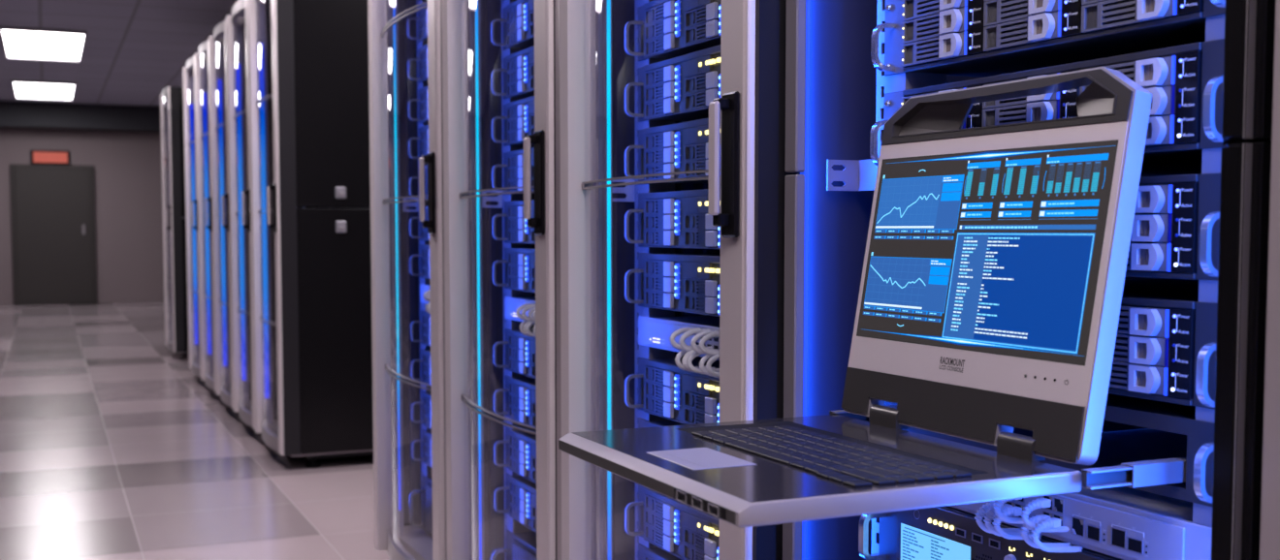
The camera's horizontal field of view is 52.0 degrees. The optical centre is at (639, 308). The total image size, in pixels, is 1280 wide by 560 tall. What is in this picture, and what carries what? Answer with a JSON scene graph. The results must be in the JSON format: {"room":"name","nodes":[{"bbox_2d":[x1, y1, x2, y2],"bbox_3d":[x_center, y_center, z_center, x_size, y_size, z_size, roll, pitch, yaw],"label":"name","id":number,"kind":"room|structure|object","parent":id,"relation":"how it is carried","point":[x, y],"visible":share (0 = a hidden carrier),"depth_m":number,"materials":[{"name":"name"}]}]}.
{"room":"server room","nodes":[
{"label":"server room","id":0,"kind":"room"},
{"bbox_2d":[0,128,163,305],"bbox_3d":[-7.130,-1.273,16.099,5.500,2.430,0.100,-2,4,-24],"label":"wall","id":1,"kind":"structure","parent":0,"point":[127,165],"depth_m":16.32,"materials":[{"name":"grey paint"}]},
{"bbox_2d":[30,150,70,164],"bbox_3d":[-7.169,-1.841,15.957,0.440,0.170,0.056,-2,4,-24],"label":"exit sign","id":2,"kind":"object","parent":1,"relation":"attached to","point":[38,157],"visible":1,"depth_m":15.93,"materials":[{"name":"red plastic"}]},
{"bbox_2d":[9,163,97,305],"bbox_3d":[-7.143,-0.902,16.003,0.940,1.700,0.096,-2,4,-24],"label":"door","id":3,"kind":"structure","parent":1,"relation":"in","point":[53,217],"depth_m":15.99,"materials":[{"name":"grey paint"}]},
{"bbox_2d":[0,100,160,132],"bbox_3d":[-7.037,-2.323,15.829,5.500,0.298,0.348,-2,4,-24],"label":"ceiling beam","id":4,"kind":"structure","parent":1,"relation":"attached to","point":[14,114],"depth_m":15.78,"materials":[{"name":"grey paint"}]},
{"bbox_2d":[0,0,244,106],"bbox_3d":[-2.951,-1.953,6.791,5.500,0.050,20.200,-2,4,-24],"label":"ceiling","id":5,"kind":"structure","parent":0,"point":[134,50],"depth_m":10.73,"materials":[{"name":"paint"}]},
{"bbox_2d":[0,25,87,62],"bbox_3d":[-4.861,-2.149,10.697,0.600,0.030,1.800,-2,4,-24],"label":"recessed light","id":6,"kind":"object","parent":5,"relation":"in","point":[18,43],"visible":1,"depth_m":10.56,"materials":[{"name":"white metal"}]},
{"bbox_2d":[11,79,76,100],"bbox_3d":[-6.446,-2.361,14.199,0.600,0.030,1.800,-2,4,-24],"label":"recessed light","id":7,"kind":"object","parent":5,"relation":"in","point":[22,89],"visible":1,"depth_m":14.07,"materials":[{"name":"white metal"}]},
{"bbox_2d":[0,302,389,559],"bbox_3d":[-2.951,0.527,6.941,5.500,0.060,20.200,-2,4,-24],"label":"floor","id":8,"kind":"structure","parent":0,"point":[112,448],"depth_m":5.05,"materials":[{"name":"grey tile"}]},
{"bbox_2d":[160,86,189,359],"bbox_3d":[-2.923,-0.615,9.597,1.068,1.900,0.708,-2,4,-24],"label":"tall cabinet","id":9,"kind":"object","parent":8,"relation":"on","point":[172,120],"visible":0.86,"depth_m":9.12,"materials":[{"name":"grey metal"}]},
{"bbox_2d":[182,55,200,378],"bbox_3d":[-2.193,-0.518,7.986,1.068,1.900,0.708,-2,4,-24],"label":"tall cabinet","id":10,"kind":"object","parent":8,"relation":"on","point":[189,94],"visible":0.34,"depth_m":7.96,"materials":[{"name":"grey metal"}]},
{"bbox_2d":[194,39,216,392],"bbox_3d":[-1.904,-0.479,7.346,1.068,1.900,0.708,-2,4,-24],"label":"tall cabinet","id":11,"kind":"object","parent":8,"relation":"on","point":[202,60],"visible":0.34,"depth_m":7.33,"materials":[{"name":"grey metal"}]},
{"bbox_2d":[208,19,233,409],"bbox_3d":[-1.614,-0.440,6.706,1.068,1.900,0.708,-2,4,-24],"label":"tall cabinet","id":12,"kind":"object","parent":8,"relation":"on","point":[218,93],"visible":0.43,"depth_m":6.69,"materials":[{"name":"grey metal"}]},
{"bbox_2d":[225,0,255,429],"bbox_3d":[-1.325,-0.402,6.066,1.068,1.900,0.708,-2,4,-24],"label":"tall cabinet","id":13,"kind":"object","parent":8,"relation":"on","point":[237,28],"visible":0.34,"depth_m":6.05,"materials":[{"name":"grey metal"}]},
{"bbox_2d":[247,0,373,468],"bbox_3d":[-1.035,-0.363,5.426,1.068,1.900,0.708,-2,4,-24],"label":"tall cabinet","id":14,"kind":"object","parent":8,"relation":"on","point":[308,59],"visible":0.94,"depth_m":4.99,"materials":[{"name":"grey metal"}]},
{"bbox_2d":[367,0,446,559],"bbox_3d":[-0.123,-0.241,3.413,1.068,1.900,0.708,-2,4,-24],"label":"tall cabinet","id":15,"kind":"object","parent":8,"relation":"on","point":[396,303],"visible":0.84,"depth_m":3.44,"materials":[{"name":"grey metal"}]},
{"bbox_2d":[407,3,427,42],"bbox_3d":[-0.242,-0.734,3.314,0.582,0.088,0.507,-2,4,-24],"label":"server","id":16,"kind":"object","parent":15,"relation":"in","point":[422,18],"visible":0.12,"depth_m":3.40,"materials":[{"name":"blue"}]},
{"bbox_2d":[407,44,428,83],"bbox_3d":[-0.242,-0.629,3.320,0.582,0.088,0.507,-2,4,-24],"label":"server","id":17,"kind":"object","parent":15,"relation":"in","point":[423,74],"visible":0.16,"depth_m":3.40,"materials":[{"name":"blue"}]},
{"bbox_2d":[409,165,427,199],"bbox_3d":[-0.242,-0.323,3.338,0.582,0.088,0.507,-2,4,-24],"label":"server","id":18,"kind":"object","parent":15,"relation":"in","point":[426,167],"visible":0.06,"depth_m":3.39,"materials":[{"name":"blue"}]},
{"bbox_2d":[408,125,428,159],"bbox_3d":[-0.242,-0.425,3.332,0.582,0.088,0.507,-2,4,-24],"label":"server","id":19,"kind":"object","parent":15,"relation":"in","point":[423,138],"visible":0.12,"depth_m":3.42,"materials":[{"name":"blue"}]},
{"bbox_2d":[408,85,428,124],"bbox_3d":[-0.242,-0.524,3.326,0.582,0.088,0.507,-2,4,-24],"label":"server","id":20,"kind":"object","parent":15,"relation":"in","point":[423,93],"visible":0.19,"depth_m":3.40,"materials":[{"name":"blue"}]},
{"bbox_2d":[409,206,429,240],"bbox_3d":[-0.242,-0.218,3.345,0.582,0.088,0.507,-2,4,-24],"label":"server","id":21,"kind":"object","parent":15,"relation":"in","point":[424,232],"visible":0.12,"depth_m":3.43,"materials":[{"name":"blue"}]},
{"bbox_2d":[409,244,430,279],"bbox_3d":[-0.242,-0.119,3.351,0.582,0.088,0.507,-2,4,-24],"label":"server","id":22,"kind":"object","parent":15,"relation":"in","point":[424,255],"visible":0.16,"depth_m":3.43,"materials":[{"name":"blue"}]},
{"bbox_2d":[410,310,430,347],"bbox_3d":[-0.242,0.056,3.361,0.582,0.088,0.507,-2,4,-24],"label":"server","id":23,"kind":"object","parent":15,"relation":"in","point":[425,321],"visible":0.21,"depth_m":3.44,"materials":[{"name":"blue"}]},
{"bbox_2d":[409,475,432,537],"bbox_3d":[-0.224,0.526,3.398,0.642,0.150,0.507,-2,4,-24],"label":"rack server","id":24,"kind":"object","parent":15,"relation":"in","point":[427,482],"visible":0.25,"depth_m":3.47,"materials":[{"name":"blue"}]},
{"bbox_2d":[425,481,432,535],"bbox_3d":[-0.483,0.532,3.281,0.010,0.132,0.380,-2,4,-24],"label":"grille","id":25,"kind":"object","parent":24,"relation":"attached to","point":[429,487],"depth_m":3.42,"materials":[{"name":"blue"}]},
{"bbox_2d":[411,428,431,468],"bbox_3d":[-0.242,0.371,3.381,0.582,0.088,0.507,-2,4,-24],"label":"server","id":26,"kind":"object","parent":15,"relation":"in","point":[426,440],"visible":0.13,"depth_m":3.46,"materials":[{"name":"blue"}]},
{"bbox_2d":[411,349,431,384],"bbox_3d":[-0.242,0.158,3.368,0.582,0.088,0.507,-2,4,-24],"label":"server","id":27,"kind":"object","parent":15,"relation":"in","point":[426,374],"visible":0.17,"depth_m":3.45,"materials":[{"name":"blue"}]},
{"bbox_2d":[411,390,431,429],"bbox_3d":[-0.242,0.270,3.374,0.582,0.088,0.507,-2,4,-24],"label":"server","id":28,"kind":"object","parent":15,"relation":"in","point":[426,402],"visible":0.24,"depth_m":3.46,"materials":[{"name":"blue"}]},
{"bbox_2d":[419,284,430,303],"bbox_3d":[-0.298,-0.032,3.331,0.404,0.048,0.507,-2,4,-24],"label":"switch","id":29,"kind":"object","parent":15,"relation":"in","point":[423,288],"visible":0.1,"depth_m":3.44,"materials":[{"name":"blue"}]},
{"bbox_2d":[423,289,430,302],"bbox_3d":[-0.511,-0.032,3.250,0.052,0.034,0.023,-2,4,-24],"label":"cable","id":30,"kind":"object","parent":29,"relation":"attached to","point":[429,291],"visible":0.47,"depth_m":3.24,"materials":[{"name":"white plastic"}]},
{"bbox_2d":[441,0,557,559],"bbox_3d":[0.166,-0.203,2.773,1.068,1.900,0.708,-2,4,-24],"label":"tall cabinet","id":31,"kind":"object","parent":8,"relation":"on","point":[474,321],"visible":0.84,"depth_m":2.80,"materials":[{"name":"grey metal"}]},
{"bbox_2d":[490,0,534,50],"bbox_3d":[0.047,-0.591,2.680,0.582,0.088,0.507,-2,4,-24],"label":"server","id":32,"kind":"object","parent":31,"relation":"in","point":[518,19],"visible":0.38,"depth_m":2.72,"materials":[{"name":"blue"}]},
{"bbox_2d":[491,147,534,193],"bbox_3d":[0.047,-0.284,2.699,0.582,0.088,0.507,-2,4,-24],"label":"server","id":33,"kind":"object","parent":31,"relation":"in","point":[513,161],"visible":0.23,"depth_m":2.75,"materials":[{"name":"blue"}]},
{"bbox_2d":[491,96,534,146],"bbox_3d":[0.047,-0.386,2.692,0.582,0.088,0.507,-2,4,-24],"label":"server","id":34,"kind":"object","parent":31,"relation":"in","point":[518,117],"visible":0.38,"depth_m":2.73,"materials":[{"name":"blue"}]},
{"bbox_2d":[491,45,534,99],"bbox_3d":[0.047,-0.486,2.686,0.582,0.088,0.507,-2,4,-24],"label":"server","id":35,"kind":"object","parent":31,"relation":"in","point":[518,70],"visible":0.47,"depth_m":2.72,"materials":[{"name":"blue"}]},
{"bbox_2d":[490,529,536,559],"bbox_3d":[0.065,0.565,2.758,0.642,0.150,0.507,-2,4,-24],"label":"rack server","id":36,"kind":"object","parent":31,"relation":"in","point":[521,546],"visible":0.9,"depth_m":2.80,"materials":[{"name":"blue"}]},
{"bbox_2d":[512,540,536,559],"bbox_3d":[-0.194,0.571,2.641,0.010,0.132,0.380,-2,4,-24],"label":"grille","id":37,"kind":"object","parent":36,"relation":"attached to","point":[522,550],"depth_m":2.75,"materials":[{"name":"blue"}]},
{"bbox_2d":[492,248,535,292],"bbox_3d":[0.047,-0.080,2.711,0.582,0.088,0.507,-2,4,-24],"label":"server","id":38,"kind":"object","parent":31,"relation":"in","point":[519,263],"visible":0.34,"depth_m":2.74,"materials":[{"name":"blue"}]},
{"bbox_2d":[492,199,535,244],"bbox_3d":[0.047,-0.179,2.705,0.582,0.088,0.507,-2,4,-24],"label":"server","id":39,"kind":"object","parent":31,"relation":"in","point":[516,229],"visible":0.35,"depth_m":2.75,"materials":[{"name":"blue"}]},
{"bbox_2d":[493,328,535,379],"bbox_3d":[0.047,0.094,2.721,0.582,0.088,0.507,-2,4,-24],"label":"server","id":40,"kind":"object","parent":31,"relation":"in","point":[520,349],"visible":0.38,"depth_m":2.75,"materials":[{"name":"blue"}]},
{"bbox_2d":[493,376,536,426],"bbox_3d":[0.047,0.197,2.728,0.582,0.088,0.507,-2,4,-24],"label":"server","id":41,"kind":"object","parent":31,"relation":"in","point":[521,392],"visible":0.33,"depth_m":2.76,"materials":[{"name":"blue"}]},
{"bbox_2d":[493,427,536,483],"bbox_3d":[0.047,0.309,2.734,0.582,0.088,0.507,-2,4,-24],"label":"server","id":42,"kind":"object","parent":31,"relation":"in","point":[520,446],"visible":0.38,"depth_m":2.77,"materials":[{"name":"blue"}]},
{"bbox_2d":[494,473,536,533],"bbox_3d":[0.047,0.410,2.740,0.582,0.088,0.507,-2,4,-24],"label":"server","id":43,"kind":"object","parent":31,"relation":"in","point":[521,493],"visible":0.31,"depth_m":2.77,"materials":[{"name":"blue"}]},
{"bbox_2d":[504,296,535,321],"bbox_3d":[-0.009,0.006,2.691,0.404,0.048,0.507,-2,4,-24],"label":"switch","id":44,"kind":"object","parent":31,"relation":"in","point":[511,304],"visible":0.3,"depth_m":2.78,"materials":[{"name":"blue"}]},
{"bbox_2d":[515,303,532,320],"bbox_3d":[-0.222,0.007,2.610,0.052,0.034,0.023,-2,4,-24],"label":"cable","id":45,"kind":"object","parent":44,"relation":"attached to","point":[524,306],"visible":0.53,"depth_m":2.60,"materials":[{"name":"white plastic"}]},
{"bbox_2d":[519,320,533,336],"bbox_3d":[-0.214,0.037,2.594,0.052,0.036,0.023,-2,4,-24],"label":"cable","id":46,"kind":"object","parent":44,"relation":"attached to","point":[522,325],"visible":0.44,"depth_m":2.58,"materials":[{"name":"white plastic"}]},
{"bbox_2d":[523,320,532,336],"bbox_3d":[-0.204,0.038,2.573,0.052,0.036,0.023,-2,4,-24],"label":"cable","id":47,"kind":"object","parent":44,"relation":"attached to","point":[528,322],"visible":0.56,"depth_m":2.56,"materials":[{"name":"white plastic"}]},
{"bbox_2d":[521,304,535,320],"bbox_3d":[-0.208,0.009,2.580,0.052,0.034,0.023,-2,4,-24],"label":"cable","id":48,"kind":"object","parent":44,"relation":"attached to","point":[528,308],"visible":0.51,"depth_m":2.57,"materials":[{"name":"white plastic"}]},
{"bbox_2d":[525,321,535,337],"bbox_3d":[-0.198,0.039,2.559,0.052,0.036,0.023,-2,4,-24],"label":"cable","id":49,"kind":"object","parent":44,"relation":"attached to","point":[530,324],"visible":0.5,"depth_m":2.55,"materials":[{"name":"white plastic"}]},
{"bbox_2d":[528,307,535,321],"bbox_3d":[-0.193,0.011,2.546,0.052,0.034,0.023,-2,4,-24],"label":"cable","id":50,"kind":"object","parent":44,"relation":"attached to","point":[532,310],"visible":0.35,"depth_m":2.53,"materials":[{"name":"white plastic"}]},
{"bbox_2d":[554,0,792,559],"bbox_3d":[0.456,-0.164,2.133,1.068,1.900,0.708,-2,4,-24],"label":"tall cabinet","id":51,"kind":"object","parent":8,"relation":"on","point":[597,347],"visible":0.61,"depth_m":2.15,"materials":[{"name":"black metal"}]},
{"bbox_2d":[638,544,681,559],"bbox_3d":[0.337,0.449,2.101,0.582,0.088,0.507,-2,4,-24],"label":"server","id":52,"kind":"object","parent":51,"relation":"in","point":[644,553],"visible":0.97,"depth_m":2.17,"materials":[{"name":"grey metal"}]},
{"bbox_2d":[638,417,683,428],"bbox_3d":[0.337,0.235,2.088,0.582,0.088,0.507,-2,4,-24],"label":"server","id":53,"kind":"object","parent":51,"relation":"in","point":[642,423],"visible":0.02,"depth_m":2.16,"materials":[{"name":"grey"}]},
{"bbox_2d":[624,118,708,183],"bbox_3d":[0.337,-0.245,2.059,0.582,0.088,0.507,-2,4,-24],"label":"server","id":54,"kind":"object","parent":51,"relation":"in","point":[683,146],"visible":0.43,"depth_m":2.05,"materials":[{"name":"grey"}]},
{"bbox_2d":[698,129,708,135],"bbox_3d":[0.103,-0.261,1.937,0.006,0.006,0.067,-2,4,-24],"label":"light","id":55,"kind":"object","parent":54,"relation":"on","point":[700,132],"depth_m":1.95,"materials":[{"name":"yellow plastic"}]},
{"bbox_2d":[624,356,719,424],"bbox_3d":[0.337,0.133,2.082,0.582,0.088,0.507,-2,4,-24],"label":"server","id":56,"kind":"object","parent":51,"relation":"in","point":[666,391],"visible":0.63,"depth_m":2.08,"materials":[{"name":"grey"}]},
{"bbox_2d":[698,383,719,391],"bbox_3d":[0.103,0.117,1.960,0.006,0.006,0.067,-2,4,-24],"label":"light","id":57,"kind":"object","parent":56,"relation":"on","point":[702,387],"depth_m":1.96,"materials":[{"name":"yellow plastic"}]},
{"bbox_2d":[624,484,719,559],"bbox_3d":[0.337,0.348,2.095,0.582,0.088,0.507,-2,4,-24],"label":"server","id":58,"kind":"object","parent":51,"relation":"in","point":[686,532],"visible":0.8,"depth_m":2.08,"materials":[{"name":"grey metal"}]},
{"bbox_2d":[697,523,719,536],"bbox_3d":[0.103,0.332,1.973,0.006,0.006,0.067,-2,4,-24],"label":"light","id":59,"kind":"object","parent":58,"relation":"on","point":[703,529],"depth_m":1.97,"materials":[{"name":"yellow plastic"}]},
{"bbox_2d":[624,253,720,317],"bbox_3d":[0.337,-0.042,2.071,0.582,0.088,0.507,-2,4,-24],"label":"server","id":60,"kind":"object","parent":51,"relation":"in","point":[688,283],"visible":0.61,"depth_m":2.05,"materials":[{"name":"grey"}]},
{"bbox_2d":[698,267,720,273],"bbox_3d":[0.103,-0.057,1.950,0.006,0.006,0.067,-2,4,-24],"label":"light","id":61,"kind":"object","parent":60,"relation":"on","point":[700,270],"depth_m":1.95,"materials":[{"name":"yellow plastic"}]},
{"bbox_2d":[624,189,720,249],"bbox_3d":[0.337,-0.140,2.065,0.582,0.088,0.507,-2,4,-24],"label":"server","id":62,"kind":"object","parent":51,"relation":"in","point":[675,219],"visible":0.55,"depth_m":2.05,"materials":[{"name":"grey"}]},
{"bbox_2d":[698,201,720,206],"bbox_3d":[0.103,-0.156,1.944,0.006,0.006,0.067,-2,4,-24],"label":"light","id":63,"kind":"object","parent":62,"relation":"on","point":[700,204],"depth_m":1.96,"materials":[{"name":"yellow plastic"}]},
{"bbox_2d":[624,44,720,122],"bbox_3d":[0.337,-0.347,2.053,0.582,0.088,0.507,-2,4,-24],"label":"server","id":64,"kind":"object","parent":51,"relation":"in","point":[683,87],"visible":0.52,"depth_m":2.04,"materials":[{"name":"grey"}]},
{"bbox_2d":[698,57,720,66],"bbox_3d":[0.103,-0.363,1.931,0.006,0.006,0.067,-2,4,-24],"label":"light","id":65,"kind":"object","parent":64,"relation":"on","point":[702,61],"depth_m":1.93,"materials":[{"name":"yellow plastic"}]},
{"bbox_2d":[624,0,721,61],"bbox_3d":[0.337,-0.447,2.046,0.582,0.088,0.507,-2,4,-24],"label":"server","id":66,"kind":"object","parent":51,"relation":"in","point":[667,29],"visible":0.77,"depth_m":2.04,"materials":[{"name":"grey"}]},
{"bbox_2d":[638,316,719,360],"bbox_3d":[0.281,0.045,2.051,0.404,0.048,0.507,-2,4,-24],"label":"switch","id":67,"kind":"object","parent":51,"relation":"in","point":[655,333],"visible":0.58,"depth_m":2.11,"materials":[{"name":"grey"}]},
{"bbox_2d":[670,327,700,350],"bbox_3d":[0.068,0.046,1.970,0.052,0.034,0.023,-2,4,-24],"label":"cable","id":68,"kind":"object","parent":67,"relation":"attached to","point":[676,334],"visible":0.66,"depth_m":1.96,"materials":[{"name":"white plastic"}]},
{"bbox_2d":[674,347,705,371],"bbox_3d":[0.076,0.076,1.954,0.052,0.036,0.023,-2,4,-24],"label":"cable","id":69,"kind":"object","parent":67,"relation":"attached to","point":[682,353],"visible":0.51,"depth_m":1.94,"materials":[{"name":"white plastic"}]},
{"bbox_2d":[679,328,712,351],"bbox_3d":[0.082,0.047,1.940,0.052,0.034,0.023,-2,4,-24],"label":"cable","id":70,"kind":"object","parent":67,"relation":"attached to","point":[687,335],"visible":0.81,"depth_m":1.93,"materials":[{"name":"white plastic"}]},
{"bbox_2d":[681,350,714,373],"bbox_3d":[0.086,0.077,1.933,0.052,0.036,0.023,-2,4,-24],"label":"cable","id":71,"kind":"object","parent":67,"relation":"attached to","point":[685,359],"visible":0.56,"depth_m":1.92,"materials":[{"name":"white plastic"}]},
{"bbox_2d":[686,349,719,374],"bbox_3d":[0.092,0.078,1.919,0.052,0.036,0.023,-2,4,-24],"label":"cable","id":72,"kind":"object","parent":67,"relation":"attached to","point":[692,356],"visible":0.62,"depth_m":1.91,"materials":[{"name":"white plastic"}]},
{"bbox_2d":[690,330,719,354],"bbox_3d":[0.097,0.050,1.906,0.052,0.034,0.023,-2,4,-24],"label":"cable","id":73,"kind":"object","parent":67,"relation":"attached to","point":[699,336],"visible":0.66,"depth_m":1.90,"materials":[{"name":"white plastic"}]},
{"bbox_2d":[699,332,719,355],"bbox_3d":[0.108,0.051,1.881,0.052,0.034,0.023,-2,4,-24],"label":"cable","id":74,"kind":"object","parent":67,"relation":"attached to","point":[707,337],"visible":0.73,"depth_m":1.87,"materials":[{"name":"white plastic"}]},
{"bbox_2d":[699,354,719,377],"bbox_3d":[0.108,0.080,1.883,0.052,0.036,0.023,-2,4,-24],"label":"cable","id":75,"kind":"object","parent":67,"relation":"attached to","point":[705,358],"visible":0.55,"depth_m":1.87,"materials":[{"name":"white plastic"}]},
{"bbox_2d":[705,353,719,378],"bbox_3d":[0.117,0.081,1.863,0.052,0.036,0.023,-2,4,-24],"label":"cable","id":76,"kind":"object","parent":67,"relation":"attached to","point":[715,358],"visible":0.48,"depth_m":1.85,"materials":[{"name":"white plastic"}]},
{"bbox_2d":[782,0,1276,559],"bbox_3d":[0.774,-0.126,1.510,1.001,1.900,0.700,-2,4,-24],"label":"rack","id":77,"kind":"object","parent":8,"relation":"on","point":[835,92],"visible":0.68,"depth_m":1.59,"materials":[{"name":"black metal"}]},
{"bbox_2d":[558,66,1214,528],"bbox_3d":[0.399,-0.034,1.326,0.882,0.381,0.507,-2,4,-24],"label":"console","id":78,"kind":"object","parent":77,"relation":"in","point":[989,301],"visible":1,"depth_m":1.21,"materials":[{"name":"silver metal"}]},
{"bbox_2d":[558,433,1082,528],"bbox_3d":[0.148,0.142,1.232,0.336,0.018,0.383,-2,4,-24],"label":"tray","id":79,"kind":"object","parent":78,"relation":"on","point":[739,480],"depth_m":1.13,"materials":[{"name":"silver metal"}]},
{"bbox_2d":[858,506,1121,559],"bbox_3d":[0.603,0.268,1.437,0.534,0.092,0.507,-2,4,-24],"label":"server","id":80,"kind":"object","parent":77,"relation":"in","point":[937,533],"visible":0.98,"depth_m":1.45,"materials":[{"name":"grey metal"}]},
{"bbox_2d":[928,518,954,530],"bbox_3d":[0.334,0.239,1.456,0.006,0.006,0.045,-2,4,-24],"label":"light","id":81,"kind":"object","parent":80,"relation":"on","point":[933,524],"depth_m":1.45,"materials":[{"name":"yellow plastic"}]},
{"bbox_2d":[869,38,1224,175],"bbox_3d":[0.628,-0.200,1.420,0.578,0.090,0.507,-2,4,-24],"label":"server","id":82,"kind":"object","parent":77,"relation":"in","point":[1184,82],"visible":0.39,"depth_m":1.16,"materials":[{"name":"grey"}]},
{"bbox_2d":[870,0,1225,77],"bbox_3d":[0.628,-0.311,1.413,0.578,0.090,0.507,-2,4,-24],"label":"server","id":83,"kind":"object","parent":77,"relation":"in","point":[963,38],"visible":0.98,"depth_m":1.34,"materials":[{"name":"grey"}]},
{"bbox_2d":[948,428,1211,559],"bbox_3d":[0.594,0.195,1.428,0.454,0.050,0.507,-2,4,-24],"label":"switch","id":84,"kind":"object","parent":77,"relation":"in","point":[1121,523],"visible":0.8,"depth_m":1.24,"materials":[{"name":"grey metal"}]},
{"bbox_2d":[974,502,1021,534],"bbox_3d":[0.371,0.216,1.355,0.049,0.032,0.024,1,4,20],"label":"cable","id":85,"kind":"object","parent":84,"relation":"attached to","point":[982,511],"visible":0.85,"depth_m":1.35,"materials":[{"name":"white plastic"}]},
{"bbox_2d":[983,504,1031,537],"bbox_3d":[0.377,0.217,1.343,0.049,0.032,0.024,1,4,20],"label":"cable","id":86,"kind":"object","parent":84,"relation":"attached to","point":[990,515],"visible":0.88,"depth_m":1.34,"materials":[{"name":"white plastic"}]},
{"bbox_2d":[992,498,1031,524],"bbox_3d":[0.383,0.201,1.329,0.049,0.032,0.024,1,4,20],"label":"cable","id":87,"kind":"object","parent":84,"relation":"attached to","point":[997,506],"visible":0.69,"depth_m":1.32,"materials":[{"name":"white plastic"}]},
{"bbox_2d":[992,507,1042,540],"bbox_3d":[0.383,0.217,1.330,0.049,0.032,0.024,1,4,20],"label":"cable","id":88,"kind":"object","parent":84,"relation":"attached to","point":[1010,511],"visible":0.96,"depth_m":1.33,"materials":[{"name":"white plastic"}]},
{"bbox_2d":[1020,498,1069,533],"bbox_3d":[0.400,0.203,1.291,0.049,0.032,0.024,1,4,20],"label":"cable","id":89,"kind":"object","parent":84,"relation":"attached to","point":[1040,503],"visible":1,"depth_m":1.29,"materials":[{"name":"white plastic"}]},
{"bbox_2d":[1019,514,1071,548],"bbox_3d":[0.400,0.220,1.292,0.049,0.032,0.024,1,4,20],"label":"cable","id":90,"kind":"object","parent":84,"relation":"attached to","point":[1035,521],"visible":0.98,"depth_m":1.29,"materials":[{"name":"white plastic"}]},
{"bbox_2d":[1029,517,1082,552],"bbox_3d":[0.406,0.221,1.278,0.049,0.032,0.024,1,4,20],"label":"cable","id":91,"kind":"object","parent":84,"relation":"attached to","point":[1053,523],"visible":1,"depth_m":1.27,"materials":[{"name":"white plastic"}]},
{"bbox_2d":[1107,278,1216,409],"bbox_3d":[0.628,0.021,1.433,0.578,0.090,0.507,-2,4,-24],"label":"server","id":92,"kind":"object","parent":77,"relation":"in","point":[1165,348],"visible":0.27,"depth_m":1.16,"materials":[{"name":"grey"}]},
{"bbox_2d":[1124,173,1220,280],"bbox_3d":[0.628,-0.088,1.427,0.578,0.090,0.507,-2,4,-24],"label":"server","id":93,"kind":"object","parent":77,"relation":"in","point":[1176,224],"visible":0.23,"depth_m":1.14,"materials":[{"name":"grey"}]},
{"bbox_2d":[1259,0,1279,559],"bbox_3d":[1.049,-0.085,0.822,1.068,1.900,0.708,-2,4,-24],"label":"tall cabinet","id":94,"kind":"object","parent":8,"relation":"on","point":[1269,548],"visible":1,"depth_m":0.94,"materials":[{"name":"grey metal"}]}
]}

